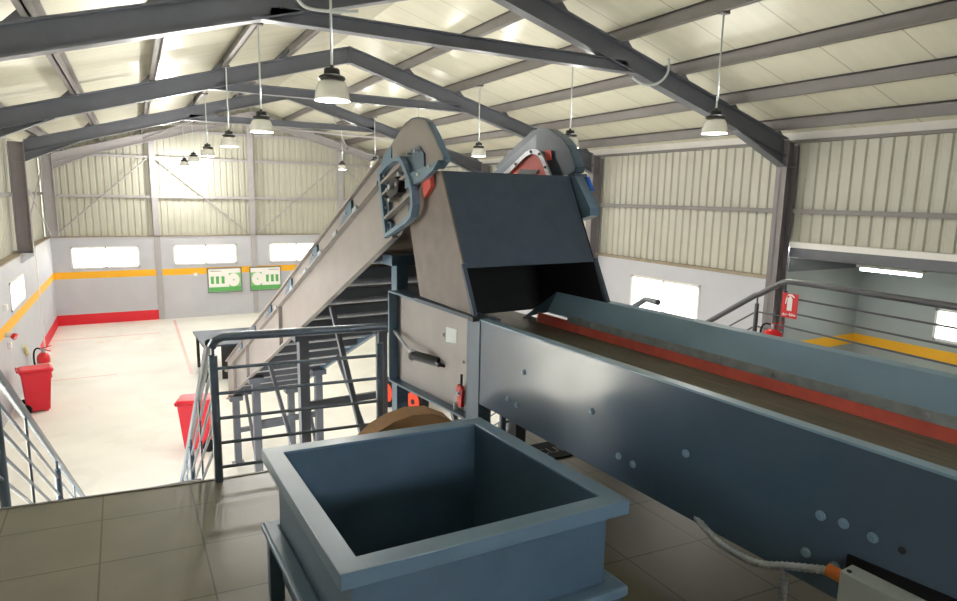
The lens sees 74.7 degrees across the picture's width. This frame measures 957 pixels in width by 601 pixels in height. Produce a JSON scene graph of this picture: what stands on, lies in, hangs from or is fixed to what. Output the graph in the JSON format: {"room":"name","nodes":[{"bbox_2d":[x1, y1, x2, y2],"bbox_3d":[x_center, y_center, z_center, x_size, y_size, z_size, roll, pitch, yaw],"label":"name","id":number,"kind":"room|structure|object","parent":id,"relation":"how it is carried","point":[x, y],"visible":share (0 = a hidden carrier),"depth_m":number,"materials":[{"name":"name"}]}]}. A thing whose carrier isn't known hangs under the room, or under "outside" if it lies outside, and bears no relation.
{"room":"waste facility","nodes":[
{"label":"waste facility","id":0,"kind":"room"},
{"bbox_2d":[0,137,44,259],"bbox_3d":[-11.124,-2.368,14.204,0.041,3.159,18.886,-4,11,-28],"label":"cladding","id":1,"kind":"object","parent":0,"point":[8,245],"depth_m":16.63,"materials":[{"name":"beige metal"}]},
{"bbox_2d":[0,193,11,196],"bbox_3d":[-10.691,-2.287,13.624,0.114,0.091,6.034,-4,11,-28],"label":"beam","id":2,"kind":"structure","parent":1,"relation":"attached to","point":[1,194],"depth_m":15.37,"materials":[{"name":"grey metal"}]},
{"bbox_2d":[9,192,43,194],"bbox_3d":[-13.799,-3.277,19.247,0.114,0.091,6.420,-4,11,-28],"label":"beam","id":3,"kind":"structure","parent":1,"relation":"attached to","point":[33,193],"depth_m":20.80,"materials":[{"name":"grey metal"}]},
{"bbox_2d":[31,165,42,215],"bbox_3d":[-13.722,-3.034,19.352,0.050,2.490,6.064,-4,11,-28],"label":"rod","id":4,"kind":"object","parent":3,"relation":"attached to","point":[32,207],"visible":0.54,"depth_m":20.12,"materials":[{"name":"grey paint"}]},
{"bbox_2d":[28,186,51,235],"bbox_3d":[-13.664,-2.926,19.402,0.050,2.263,6.063,-4,11,-28],"label":"rod","id":5,"kind":"object","parent":3,"relation":"attached to","point":[28,186],"visible":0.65,"depth_m":19.86,"materials":[{"name":"grey paint"}]},
{"bbox_2d":[0,239,57,428],"bbox_3d":[-7.952,1.768,9.034,0.250,3.261,31.784,-4,11,-28],"label":"wall","id":6,"kind":"structure","parent":0,"point":[25,321],"depth_m":16.79,"materials":[{"name":"white paint"}]},
{"bbox_2d":[5,332,17,339],"bbox_3d":[-10.457,0.800,14.045,0.251,0.193,0.158,-4,11,-28],"label":"fire alarm","id":7,"kind":"object","parent":6,"relation":"attached to","point":[13,336],"visible":1,"depth_m":14.01,"materials":[{"name":"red plastic"}]},
{"bbox_2d":[9,273,25,311],"bbox_3d":[-11.618,-0.230,15.740,0.120,0.693,2.159,-4,11,-28],"label":"window","id":8,"kind":"structure","parent":6,"relation":"in","point":[17,285],"depth_m":15.74,"materials":[{"name":"white glass"}]},
{"bbox_2d":[0,237,50,267],"bbox_3d":[-11.020,-0.853,14.431,0.261,0.036,18.716,-4,11,-28],"label":"trim","id":9,"kind":"structure","parent":6,"relation":"on","point":[11,257],"depth_m":16.00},
{"bbox_2d":[34,247,45,351],"bbox_3d":[-13.392,-0.009,19.173,0.034,3.250,0.068,-4,11,-28],"label":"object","id":10,"kind":"object","parent":6,"relation":"attached to","point":[35,247],"visible":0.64,"depth_m":19.14,"materials":[{"name":"white paint"}]},
{"bbox_2d":[0,432,507,509],"bbox_3d":[-2.150,1.230,3.818,5.524,0.165,0.093,-3,10,-23],"label":"trim","id":11,"kind":"structure","parent":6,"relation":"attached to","point":[245,474],"depth_m":3.78,"materials":[{"name":"grey metal"}]},
{"bbox_2d":[50,235,318,325],"bbox_3d":[-9.257,-1.115,26.321,14.784,3.250,0.250,-4,11,-28],"label":"wall","id":12,"kind":"structure","parent":0,"point":[97,295],"depth_m":24.34,"materials":[{"name":"white paint"}]},
{"bbox_2d":[70,246,139,268],"bbox_3d":[-13.970,-1.623,23.529,2.216,0.807,0.120,-4,11,-28],"label":"window","id":13,"kind":"structure","parent":12,"relation":"in","point":[110,256],"depth_m":23.50,"materials":[{"name":"white glass"}]},
{"bbox_2d":[51,233,320,237],"bbox_3d":[-9.213,-2.730,26.029,14.216,0.036,0.261,-4,11,-28],"label":"trim","id":14,"kind":"structure","parent":12,"relation":"on","point":[313,233],"depth_m":24.48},
{"bbox_2d":[173,244,236,264],"bbox_3d":[-10.941,-1.859,25.161,2.341,0.784,0.120,-4,11,-28],"label":"window","id":15,"kind":"structure","parent":12,"relation":"in","point":[204,253],"depth_m":25.13,"materials":[{"name":"white glass"}]},
{"bbox_2d":[207,267,241,292],"bbox_3d":[-10.332,-0.836,25.556,1.295,1.000,0.051,-4,11,-28],"label":"information board","id":16,"kind":"object","parent":12,"relation":"attached to","point":[219,279],"visible":1,"depth_m":25.54,"materials":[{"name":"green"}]},
{"bbox_2d":[209,286,240,291],"bbox_3d":[-10.334,-0.470,25.609,1.218,0.180,0.004,-4,11,-28],"label":"print","id":17,"kind":"object","parent":16,"relation":"attached to","point":[211,288],"depth_m":25.59},
{"bbox_2d":[228,273,239,285],"bbox_3d":[-10.030,-0.855,25.705,0.454,0.546,0.007,-4,11,-28],"label":"print","id":18,"kind":"object","parent":16,"relation":"attached to","point":[233,278],"depth_m":25.70,"materials":[{"name":"white paper"}]},
{"bbox_2d":[249,266,280,290],"bbox_3d":[-8.930,-0.929,26.315,1.261,0.989,0.051,-4,11,-28],"label":"information board","id":19,"kind":"object","parent":12,"relation":"attached to","point":[269,277],"visible":0.97,"depth_m":26.30,"materials":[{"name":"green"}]},
{"bbox_2d":[252,272,262,284],"bbox_3d":[-9.211,-0.907,26.148,0.454,0.546,0.007,-4,11,-28],"label":"print","id":20,"kind":"object","parent":19,"relation":"attached to","point":[257,277],"depth_m":26.14,"materials":[{"name":"white paper"}]},
{"bbox_2d":[251,284,280,289],"bbox_3d":[-8.932,-0.567,26.366,1.186,0.178,0.004,-4,11,-28],"label":"print","id":21,"kind":"object","parent":19,"relation":"attached to","point":[253,286],"depth_m":26.35},
{"bbox_2d":[269,242,313,261],"bbox_3d":[-7.798,-2.081,26.859,2.273,0.784,0.120,-4,11,-28],"label":"window","id":22,"kind":"structure","parent":12,"relation":"in","point":[278,252],"depth_m":26.67,"materials":[{"name":"white glass"}]},
{"bbox_2d":[4,312,507,505],"bbox_3d":[-0.287,2.907,13.536,18.023,0.170,32.352,-4,11,-28],"label":"floor","id":23,"kind":"structure","parent":0,"point":[112,419],"depth_m":14.61,"materials":[{"name":"concrete"}]},
{"bbox_2d":[15,363,53,413],"bbox_3d":[-10.042,2.003,14.242,0.694,1.017,0.568,-6,12,-38],"label":"wheelie bin","id":24,"kind":"object","parent":23,"relation":"on","point":[35,379],"visible":0.83,"depth_m":14.08,"materials":[{"name":"red plastic"}]},
{"bbox_2d":[33,345,51,377],"bbox_3d":[-11.553,1.627,16.643,0.465,0.920,0.337,-4,11,-28],"label":"fire extinguisher","id":25,"kind":"object","parent":23,"relation":"on","point":[43,357],"visible":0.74,"depth_m":16.56,"materials":[{"name":"red metal"}]},
{"bbox_2d":[148,141,164,318],"bbox_3d":[-12.423,-2.654,24.209,0.205,6.857,0.159,-4,11,-28],"label":"post","id":26,"kind":"object","parent":23,"relation":"on","point":[151,153],"visible":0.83,"depth_m":24.12,"materials":[{"name":"grey metal"}]},
{"bbox_2d":[157,160,248,232],"bbox_3d":[-10.819,-4.050,24.770,3.215,2.822,0.050,-4,11,-28],"label":"rod","id":27,"kind":"object","parent":26,"relation":"attached to","point":[157,160],"visible":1,"depth_m":24.73,"materials":[{"name":"grey paint"}]},
{"bbox_2d":[154,478,200,486],"bbox_3d":[-3.428,2.396,6.259,1.044,3.100,4.896,-4,11,-28],"label":"staircase","id":28,"kind":"structure","parent":23,"relation":"on","point":[199,479],"depth_m":4.33,"materials":[{"name":"grey metal"}]},
{"bbox_2d":[0,369,84,507],"bbox_3d":[-3.817,1.772,5.717,0.054,3.932,5.028,-4,11,-28],"label":"railing","id":29,"kind":"object","parent":28,"relation":"attached to","point":[5,386],"visible":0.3,"depth_m":4.31,"materials":[{"name":"grey metal"}]},
{"bbox_2d":[180,339,212,481],"bbox_3d":[-2.938,1.772,6.429,0.054,3.913,5.237,-4,11,-28],"label":"railing","id":30,"kind":"object","parent":28,"relation":"attached to","point":[189,455],"visible":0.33,"depth_m":4.97,"materials":[{"name":"grey metal"}]},
{"bbox_2d":[174,393,212,451],"bbox_3d":[-5.521,2.394,12.341,0.708,1.037,0.580,-1,10,-13],"label":"wheelie bin","id":31,"kind":"object","parent":23,"relation":"on","point":[184,403],"visible":0.46,"depth_m":12.11,"materials":[{"name":"red plastic"}]},
{"bbox_2d":[40,111,378,236],"bbox_3d":[-9.110,-3.500,25.641,14.261,8.182,0.227,-4,11,-28],"label":"frame","id":32,"kind":"object","parent":23,"relation":"on","point":[57,159],"visible":0.49,"depth_m":22.89,"materials":[{"name":"grey paint"}]},
{"bbox_2d":[59,158,146,232],"bbox_3d":[-13.863,-3.863,23.121,3.102,2.878,0.050,-4,11,-28],"label":"rod","id":33,"kind":"object","parent":32,"relation":"attached to","point":[145,158],"visible":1,"depth_m":23.11,"materials":[{"name":"grey paint"}]},
{"bbox_2d":[143,121,192,138],"bbox_3d":[-9.780,-5.960,21.015,6.760,0.785,0.068,9,12,39],"label":"rod","id":34,"kind":"object","parent":32,"relation":"attached to","point":[164,130],"visible":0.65,"depth_m":22.04,"materials":[{"name":"grey paint"}]},
{"bbox_2d":[165,123,215,124],"bbox_3d":[-9.781,-5.904,21.024,0.068,0.785,6.760,0,9,-7],"label":"rod","id":35,"kind":"object","parent":32,"relation":"attached to","point":[170,123],"visible":0.65,"depth_m":21.34,"materials":[{"name":"grey paint"}]},
{"bbox_2d":[37,107,383,236],"bbox_3d":[-9.216,-5.263,25.703,14.670,5.182,0.041,-4,11,-28],"label":"cladding","id":36,"kind":"object","parent":32,"relation":"attached to","point":[90,175],"visible":0.51,"depth_m":24.93,"materials":[{"name":"beige metal"}]},
{"bbox_2d":[56,194,346,200],"bbox_3d":[-9.282,-4.197,25.725,13.761,0.091,0.114,-4,11,-28],"label":"beam","id":37,"kind":"structure","parent":36,"relation":"attached to","point":[57,195],"depth_m":24.63,"materials":[{"name":"grey metal"}]},
{"bbox_2d":[49,153,369,166],"bbox_3d":[-9.254,-5.654,25.484,13.761,0.091,0.114,-4,11,-28],"label":"beam","id":38,"kind":"structure","parent":36,"relation":"attached to","point":[101,155],"depth_m":25.04,"materials":[{"name":"grey metal"}]},
{"bbox_2d":[148,128,340,141],"bbox_3d":[-9.180,-6.667,25.346,7.386,0.091,0.114,-4,11,-28],"label":"beam","id":39,"kind":"structure","parent":36,"relation":"attached to","point":[149,129],"depth_m":25.33,"materials":[{"name":"grey metal"}]},
{"bbox_2d":[331,116,347,149],"bbox_3d":[-5.189,-6.284,23.494,0.068,0.785,6.760,0,9,-7],"label":"rod","id":40,"kind":"object","parent":32,"relation":"attached to","point":[331,116],"visible":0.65,"depth_m":24.17,"materials":[{"name":"grey paint"}]},
{"bbox_2d":[287,128,393,140],"bbox_3d":[-5.191,-6.228,23.503,6.760,0.785,0.068,9,12,39],"label":"rod","id":41,"kind":"object","parent":32,"relation":"attached to","point":[287,128],"visible":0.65,"depth_m":23.46,"materials":[{"name":"grey paint"}]},
{"bbox_2d":[193,327,249,382],"bbox_3d":[-6.982,1.501,17.589,1.669,1.028,2.102,-4,11,-28],"label":"work table","id":42,"kind":"object","parent":23,"relation":"on","point":[227,347],"visible":0.43,"depth_m":17.05,"materials":[{"name":"grey metal"}]},
{"bbox_2d":[6,94,489,252],"bbox_3d":[-5.921,-2.483,19.871,14.261,8.182,0.227,-4,11,-28],"label":"frame","id":43,"kind":"object","parent":23,"relation":"on","point":[18,153],"visible":0.72,"depth_m":17.64,"materials":[{"name":"grey paint"}]},
{"bbox_2d":[21,253,35,262],"bbox_3d":[-12.010,-1.135,16.743,0.296,0.273,0.250,-4,11,-28],"label":"corbel","id":44,"kind":"object","parent":43,"relation":"attached to","point":[25,256],"visible":1,"depth_m":16.61,"materials":[{"name":"white paint"}]},
{"bbox_2d":[246,124,258,312],"bbox_3d":[-9.300,-3.375,25.807,0.205,7.875,0.159,-4,11,-28],"label":"post","id":45,"kind":"object","parent":23,"relation":"on","point":[249,134],"visible":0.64,"depth_m":25.65,"materials":[{"name":"grey metal"}]},
{"bbox_2d":[0,46,602,257],"bbox_3d":[-2.906,-1.522,14.415,14.261,8.182,0.227,-4,11,-28],"label":"frame","id":46,"kind":"object","parent":23,"relation":"on","point":[14,119],"visible":0.77,"depth_m":13.20,"materials":[{"name":"grey paint"}]},
{"bbox_2d":[337,150,342,209],"bbox_3d":[-6.067,-3.104,27.642,0.205,6.861,0.159,-4,11,-28],"label":"post","id":47,"kind":"object","parent":23,"relation":"on","point":[339,154],"visible":0.4,"depth_m":27.25,"materials":[{"name":"grey metal"}]},
{"bbox_2d":[258,164,336,232],"bbox_3d":[-7.600,-4.333,26.499,3.385,2.936,0.050,-4,11,-28],"label":"rod","id":48,"kind":"object","parent":47,"relation":"attached to","point":[336,164],"visible":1,"depth_m":26.47,"materials":[{"name":"grey paint"}]},
{"bbox_2d":[0,0,798,332],"bbox_3d":[-0.081,-0.622,9.304,14.261,8.182,0.227,-4,11,-28],"label":"frame","id":49,"kind":"object","parent":23,"relation":"on","point":[78,30],"visible":0.89,"depth_m":8.52,"materials":[{"name":"grey paint"}]},
{"bbox_2d":[297,0,357,12],"bbox_3d":[-1.898,-3.617,7.586,0.923,0.256,0.089,-4,11,-28],"label":"power cable","id":50,"kind":"object","parent":49,"relation":"attached to","point":[303,5],"visible":0.96,"depth_m":7.59,"materials":[{"name":"grey plastic"}]},
{"bbox_2d":[632,58,669,85],"bbox_3d":[2.816,-3.721,10.182,0.767,0.483,0.097,-4,11,-27],"label":"power cable","id":51,"kind":"object","parent":49,"relation":"hanging from","point":[668,59],"visible":1,"depth_m":10.23,"materials":[{"name":"grey plastic"}]},
{"bbox_2d":[388,378,428,406],"bbox_3d":[-1.398,2.189,15.017,1.319,0.720,1.667,-8,13,-42],"label":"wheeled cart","id":52,"kind":"object","parent":23,"relation":"on","point":[413,400],"visible":0.13,"depth_m":14.30,"materials":[{"name":"orange metal"}]},
{"bbox_2d":[225,117,598,471],"bbox_3d":[-1.931,0.855,8.236,1.374,5.550,8.500,-5,11,-31],"label":"conveyor","id":53,"kind":"object","parent":23,"relation":"on","point":[365,251],"visible":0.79,"depth_m":6.12,"materials":[{"name":"grey metal"}]},
{"bbox_2d":[705,279,956,366],"bbox_3d":[3.407,1.756,7.735,0.195,4.133,7.248,-4,11,-27],"label":"railing","id":54,"kind":"object","parent":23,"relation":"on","point":[869,293],"visible":0.68,"depth_m":6.60,"materials":[{"name":"grey metal"}]},
{"bbox_2d":[780,292,798,318],"bbox_3d":[3.575,0.061,7.212,0.010,0.285,0.200,-4,11,-28],"label":"sign","id":55,"kind":"object","parent":54,"relation":"attached to","point":[789,306],"visible":1,"depth_m":7.21,"materials":[{"name":"red plastic"}]},
{"bbox_2d":[0,430,836,600],"bbox_3d":[1.464,1.654,1.563,9.650,0.120,9.400,-4,11,-28],"label":"floor","id":56,"kind":"structure","parent":0,"point":[202,541],"depth_m":3.20,"materials":[{"name":"grey tile"}]},
{"bbox_2d":[207,322,387,482],"bbox_3d":[-1.137,0.644,4.085,1.117,0.952,0.070,-3,10,-22],"label":"railing","id":57,"kind":"object","parent":56,"relation":"on","point":[214,341],"visible":0.91,"depth_m":3.99,"materials":[{"name":"grey metal"}]},
{"bbox_2d":[358,406,451,434],"bbox_3d":[-0.468,0.928,3.876,0.580,0.485,0.210,-4,11,-28],"label":"cable reel","id":58,"kind":"object","parent":56,"relation":"on","point":[411,416],"visible":0.26,"depth_m":3.85,"materials":[{"name":"brown wood"}]},
{"bbox_2d":[262,417,629,600],"bbox_3d":[-0.198,1.038,2.586,1.151,0.700,1.107,-4,11,-28],"label":"hopper","id":59,"kind":"object","parent":56,"relation":"on","point":[467,509],"visible":1,"depth_m":2.57,"materials":[{"name":"blue paint"}]},
{"bbox_2d":[499,415,508,430],"bbox_3d":[0.858,0.622,5.136,1.660,0.726,0.079,-5,11,-34],"label":"railing","id":60,"kind":"object","parent":56,"relation":"on","point":[502,421],"visible":0.02,"depth_m":4.72,"materials":[{"name":"grey metal"}]},
{"bbox_2d":[531,442,573,458],"bbox_3d":[0.535,1.077,4.526,0.900,0.014,0.290,-4,11,-28],"label":"plate","id":61,"kind":"object","parent":56,"relation":"on","point":[548,448],"visible":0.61,"depth_m":4.50,"materials":[{"name":"metal"}]},
{"bbox_2d":[491,296,660,430],"bbox_3d":[0.417,1.534,7.998,0.084,3.877,4.859,-4,11,-28],"label":"railing","id":62,"kind":"object","parent":56,"relation":"attached to","point":[644,299],"visible":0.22,"depth_m":5.74,"materials":[{"name":"grey metal"}]},
{"bbox_2d":[388,289,956,598],"bbox_3d":[1.247,0.797,3.057,1.209,1.075,5.814,-5,11,-32],"label":"conveyor","id":63,"kind":"object","parent":56,"relation":"on","point":[787,450],"visible":0.95,"depth_m":2.84,"materials":[{"name":"blue metal"}]},
{"bbox_2d":[410,171,609,321],"bbox_3d":[0.216,-0.380,4.567,1.213,1.066,1.043,-5,11,-31],"label":"chute","id":64,"kind":"object","parent":63,"relation":"on","point":[484,243],"visible":0.84,"depth_m":4.42,"materials":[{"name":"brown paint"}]},
{"bbox_2d":[694,516,826,573],"bbox_3d":[0.989,0.888,2.351,0.090,0.142,0.670,-3,10,-22],"label":"conduit","id":65,"kind":"object","parent":63,"relation":"attached to","point":[799,567],"visible":0.79,"depth_m":2.25,"materials":[{"name":"metal"}]},
{"bbox_2d":[779,570,788,600],"bbox_3d":[1.131,1.179,2.334,0.040,0.510,0.068,0,9,-6],"label":"conduit","id":66,"kind":"object","parent":63,"relation":"hanging from","point":[784,577],"visible":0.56,"depth_m":2.31,"materials":[{"name":"metal"}]},
{"bbox_2d":[824,554,956,600],"bbox_3d":[1.241,0.919,1.916,0.080,0.185,0.348,-5,11,-31],"label":"junction box","id":67,"kind":"object","parent":63,"relation":"attached to","point":[860,580],"visible":1,"depth_m":1.93,"materials":[{"name":"grey plastic"}]},
{"bbox_2d":[759,322,784,336],"bbox_3d":[3.409,0.452,7.282,0.225,0.455,0.225,0,9,-6],"label":"fire extinguisher","id":68,"kind":"object","parent":56,"relation":"on","point":[771,331],"visible":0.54,"depth_m":7.22,"materials":[{"name":"red metal"}]},
{"bbox_2d":[0,0,956,162],"bbox_3d":[-1.575,-4.338,11.679,15.239,2.273,32.125,-4,11,-28],"label":"ceiling","id":69,"kind":"structure","parent":0,"point":[763,21],"depth_m":11.06,"materials":[{"name":"beige metal"}]},
{"bbox_2d":[0,102,62,150],"bbox_3d":[-7.331,-2.990,8.605,0.330,0.293,31.898,-4,11,-28],"label":"roof purlin","id":70,"kind":"structure","parent":69,"relation":"attached to","point":[36,131],"depth_m":16.09,"materials":[{"name":"grey paint"}]},
{"bbox_2d":[2,0,103,141],"bbox_3d":[-6.191,-3.435,9.156,0.330,0.293,31.898,-4,11,-28],"label":"roof purlin","id":71,"kind":"structure","parent":69,"relation":"attached to","point":[60,62],"depth_m":9.01,"materials":[{"name":"grey paint"}]},
{"bbox_2d":[137,0,164,133],"bbox_3d":[-5.052,-3.880,9.707,0.330,0.293,31.898,-4,11,-28],"label":"roof purlin","id":72,"kind":"structure","parent":69,"relation":"attached to","point":[158,44],"depth_m":10.63,"materials":[{"name":"grey paint"}]},
{"bbox_2d":[180,24,256,122],"bbox_3d":[-3.912,-4.325,10.259,0.330,0.293,31.898,-4,11,-28],"label":"roof purlin","id":73,"kind":"structure","parent":69,"relation":"attached to","point":[248,29],"depth_m":11.22,"materials":[{"name":"grey paint"}]},
{"bbox_2d":[180,125,189,166],"bbox_3d":[-10.852,-5.726,23.078,0.346,1.575,0.345,-4,11,-28],"label":"pendant lamp","id":74,"kind":"object","parent":73,"relation":"hanging from","point":[183,163],"visible":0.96,"depth_m":23.07,"materials":[{"name":"white metal"}]},
{"bbox_2d":[188,121,199,162],"bbox_3d":[-8.950,-5.120,19.637,0.346,1.575,0.345,-4,11,-28],"label":"pendant lamp","id":75,"kind":"object","parent":73,"relation":"hanging from","point":[193,158],"visible":0.97,"depth_m":19.63,"materials":[{"name":"white metal"}]},
{"bbox_2d":[201,93,214,156],"bbox_3d":[-6.941,-4.479,16.000,0.346,1.575,0.345,-4,11,-28],"label":"pendant lamp","id":76,"kind":"object","parent":73,"relation":"hanging from","point":[207,150],"visible":0.99,"depth_m":15.99,"materials":[{"name":"white metal"}]},
{"bbox_2d":[220,65,237,146],"bbox_3d":[-4.985,-3.856,12.461,0.346,1.575,0.345,-4,11,-28],"label":"pendant lamp","id":77,"kind":"object","parent":73,"relation":"hanging from","point":[228,140],"visible":1,"depth_m":12.45,"materials":[{"name":"white metal"}]},
{"bbox_2d":[250,22,273,132],"bbox_3d":[-3.247,-3.302,9.316,0.346,1.575,0.345,-4,11,-28],"label":"pendant lamp","id":78,"kind":"object","parent":73,"relation":"hanging from","point":[261,123],"visible":1,"depth_m":9.31,"materials":[{"name":"white metal"}]},
{"bbox_2d":[314,0,349,103],"bbox_3d":[-1.411,-2.717,5.993,0.346,1.575,0.345,-4,11,-28],"label":"pendant lamp","id":79,"kind":"object","parent":73,"relation":"hanging from","point":[332,88],"visible":1,"depth_m":6.00,"materials":[{"name":"white metal"}]},
{"bbox_2d":[215,13,341,115],"bbox_3d":[-2.773,-4.770,10.810,0.330,0.293,31.898,-4,11,-28],"label":"roof purlin","id":80,"kind":"structure","parent":69,"relation":"attached to","point":[307,35],"depth_m":12.49,"materials":[{"name":"grey paint"}]},
{"bbox_2d":[283,0,567,120],"bbox_3d":[-0.358,-4.941,12.114,0.330,0.293,31.898,-4,11,-28],"label":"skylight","id":81,"kind":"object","parent":69,"relation":"attached to","point":[509,17],"depth_m":12.94,"materials":[{"name":"grey paint"}]},
{"bbox_2d":[314,0,762,133],"bbox_3d":[0.768,-4.656,12.787,0.330,0.293,31.898,-4,11,-28],"label":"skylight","id":82,"kind":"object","parent":69,"relation":"attached to","point":[706,8],"depth_m":9.71,"materials":[{"name":"grey paint"}]},
{"bbox_2d":[338,131,346,169],"bbox_3d":[-5.062,-5.649,23.269,0.346,1.575,0.345,-4,11,-28],"label":"pendant lamp","id":83,"kind":"object","parent":82,"relation":"hanging from","point":[342,166],"visible":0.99,"depth_m":23.27,"materials":[{"name":"white metal"}]},
{"bbox_2d":[370,117,376,166],"bbox_3d":[-3.324,-5.095,20.124,0.346,1.575,0.345,-4,11,-28],"label":"pendant lamp","id":84,"kind":"object","parent":82,"relation":"hanging from","point":[374,159],"visible":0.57,"depth_m":20.09,"materials":[{"name":"white metal"}]},
{"bbox_2d":[471,84,485,156],"bbox_3d":[0.017,-4.029,14.079,0.346,1.575,0.346,-4,11,-28],"label":"pendant lamp","id":85,"kind":"object","parent":82,"relation":"hanging from","point":[478,150],"visible":1,"depth_m":14.07,"materials":[{"name":"white metal"}]},
{"bbox_2d":[565,67,578,147],"bbox_3d":[1.647,-3.510,11.130,0.346,1.575,0.346,-4,11,-28],"label":"pendant lamp","id":86,"kind":"object","parent":82,"relation":"hanging from","point":[570,133],"visible":0.52,"depth_m":11.13,"materials":[{"name":"white metal"}]},
{"bbox_2d":[701,10,729,134],"bbox_3d":[3.195,-3.017,8.328,0.346,1.575,0.345,-4,11,-28],"label":"pendant lamp","id":87,"kind":"object","parent":82,"relation":"hanging from","point":[715,124],"visible":1,"depth_m":8.32,"materials":[{"name":"white metal"}]},
{"bbox_2d":[345,0,956,144],"bbox_3d":[1.893,-4.370,13.459,0.330,0.293,31.898,-4,11,-28],"label":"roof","id":88,"kind":"structure","parent":69,"relation":"attached to","point":[944,10],"depth_m":9.04,"materials":[{"name":"grey paint"}]},
{"bbox_2d":[373,55,956,154],"bbox_3d":[3.019,-4.085,14.132,0.330,0.293,31.898,-4,11,-28],"label":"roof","id":89,"kind":"structure","parent":69,"relation":"attached to","point":[946,65],"depth_m":10.36,"materials":[{"name":"grey paint"}]},
{"bbox_2d":[446,119,956,167],"bbox_3d":[4.788,-3.715,15.109,0.136,0.159,31.784,-4,11,-28],"label":"trim","id":90,"kind":"structure","parent":69,"relation":"attached to","point":[942,124],"depth_m":12.02,"materials":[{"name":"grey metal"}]},
{"bbox_2d":[462,99,956,160],"bbox_3d":[4.145,-3.800,14.804,0.330,0.293,31.898,-4,11,-28],"label":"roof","id":91,"kind":"structure","parent":69,"relation":"attached to","point":[947,107],"depth_m":11.25,"materials":[{"name":"grey paint"}]},
{"bbox_2d":[438,147,775,274],"bbox_3d":[1.659,-3.244,20.983,0.041,2.784,19.114,-4,11,-28],"label":"cladding","id":92,"kind":"object","parent":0,"point":[730,177],"visible":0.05,"depth_m":14.85,"materials":[{"name":"beige metal"}]},
{"bbox_2d":[599,203,771,212],"bbox_3d":[4.777,-2.242,15.119,0.125,0.091,5.636,-4,11,-28],"label":"beam","id":93,"kind":"structure","parent":92,"relation":"attached to","point":[708,208],"depth_m":14.61,"materials":[{"name":"grey metal"}]},
{"bbox_2d":[516,256,765,331],"bbox_3d":[1.664,-0.184,21.426,0.250,3.420,18.943,-4,11,-28],"label":"wall","id":94,"kind":"structure","parent":0,"point":[719,291],"depth_m":14.57,"materials":[{"name":"white paint"}]},
{"bbox_2d":[630,274,700,318],"bbox_3d":[4.653,-0.070,15.729,0.120,0.920,2.330,-4,11,-28],"label":"window","id":95,"kind":"structure","parent":94,"relation":"in","point":[677,298],"depth_m":15.60,"materials":[{"name":"white glass"}]},
{"bbox_2d":[595,252,765,278],"bbox_3d":[1.668,-1.907,21.158,0.284,0.070,18.886,-4,11,-28],"label":"trim","id":96,"kind":"structure","parent":94,"relation":"attached to","point":[755,275],"depth_m":14.90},
{"bbox_2d":[783,267,860,351],"bbox_3d":[7.492,0.868,14.212,3.011,3.920,0.227,-4,11,-28],"label":"wall","id":97,"kind":"structure","parent":0,"point":[847,277],"depth_m":14.14,"materials":[{"name":"paint"}]},
{"bbox_2d":[788,255,956,274],"bbox_3d":[10.739,-0.092,8.316,3.239,0.091,13.239,-4,11,-28],"label":"ceiling","id":98,"kind":"structure","parent":0,"point":[788,255],"depth_m":11.36,"materials":[{"name":"grey paint"}]},
{"bbox_2d":[787,257,857,271],"bbox_3d":[7.642,-0.849,13.710,3.011,0.296,0.261,-4,11,-28],"label":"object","id":99,"kind":"structure","parent":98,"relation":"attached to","point":[794,264],"depth_m":13.24,"materials":[{"name":"grey paint"}]},
{"bbox_2d":[789,247,956,272],"bbox_3d":[9.364,-0.024,7.193,0.296,0.182,12.591,-4,11,-28],"label":"beam","id":100,"kind":"structure","parent":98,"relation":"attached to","point":[891,261],"depth_m":11.08,"materials":[{"name":"grey metal"}]},
{"bbox_2d":[789,242,956,261],"bbox_3d":[9.356,-0.169,7.164,0.318,0.114,12.591,-4,11,-28],"label":"beam","id":101,"kind":"structure","parent":100,"relation":"attached to","point":[815,246],"depth_m":11.06,"materials":[{"name":"white paint"}]},
{"bbox_2d":[856,264,926,276],"bbox_3d":[8.139,-0.648,12.397,0.159,0.244,1.250,-4,11,-28],"label":"fluorescent light","id":102,"kind":"object","parent":98,"relation":"attached to","point":[905,272],"visible":0.56,"depth_m":12.32,"materials":[{"name":"white paint"}]},
{"bbox_2d":[790,133,956,253],"bbox_3d":[9.304,-1.202,7.097,0.041,1.989,12.841,-4,11,-28],"label":"cladding","id":103,"kind":"object","parent":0,"point":[916,173],"visible":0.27,"depth_m":11.07,"materials":[{"name":"beige metal"}]},
{"bbox_2d":[791,209,956,218],"bbox_3d":[9.264,-0.812,7.000,0.125,0.091,12.591,-4,11,-28],"label":"beam","id":104,"kind":"structure","parent":103,"relation":"attached to","point":[794,211],"depth_m":10.96,"materials":[{"name":"grey metal"}]},
{"bbox_2d":[852,271,956,373],"bbox_3d":[12.024,1.759,9.352,0.227,3.920,13.239,-4,11,-28],"label":"wall","id":105,"kind":"structure","parent":0,"point":[932,285],"depth_m":13.81,"materials":[{"name":"paint"}]},
{"bbox_2d":[931,308,956,344],"bbox_3d":[10.038,0.600,12.714,0.109,0.693,1.420,-4,11,-28],"label":"window","id":106,"kind":"structure","parent":105,"relation":"in","point":[942,316],"depth_m":13.15,"materials":[{"name":"white glass"}]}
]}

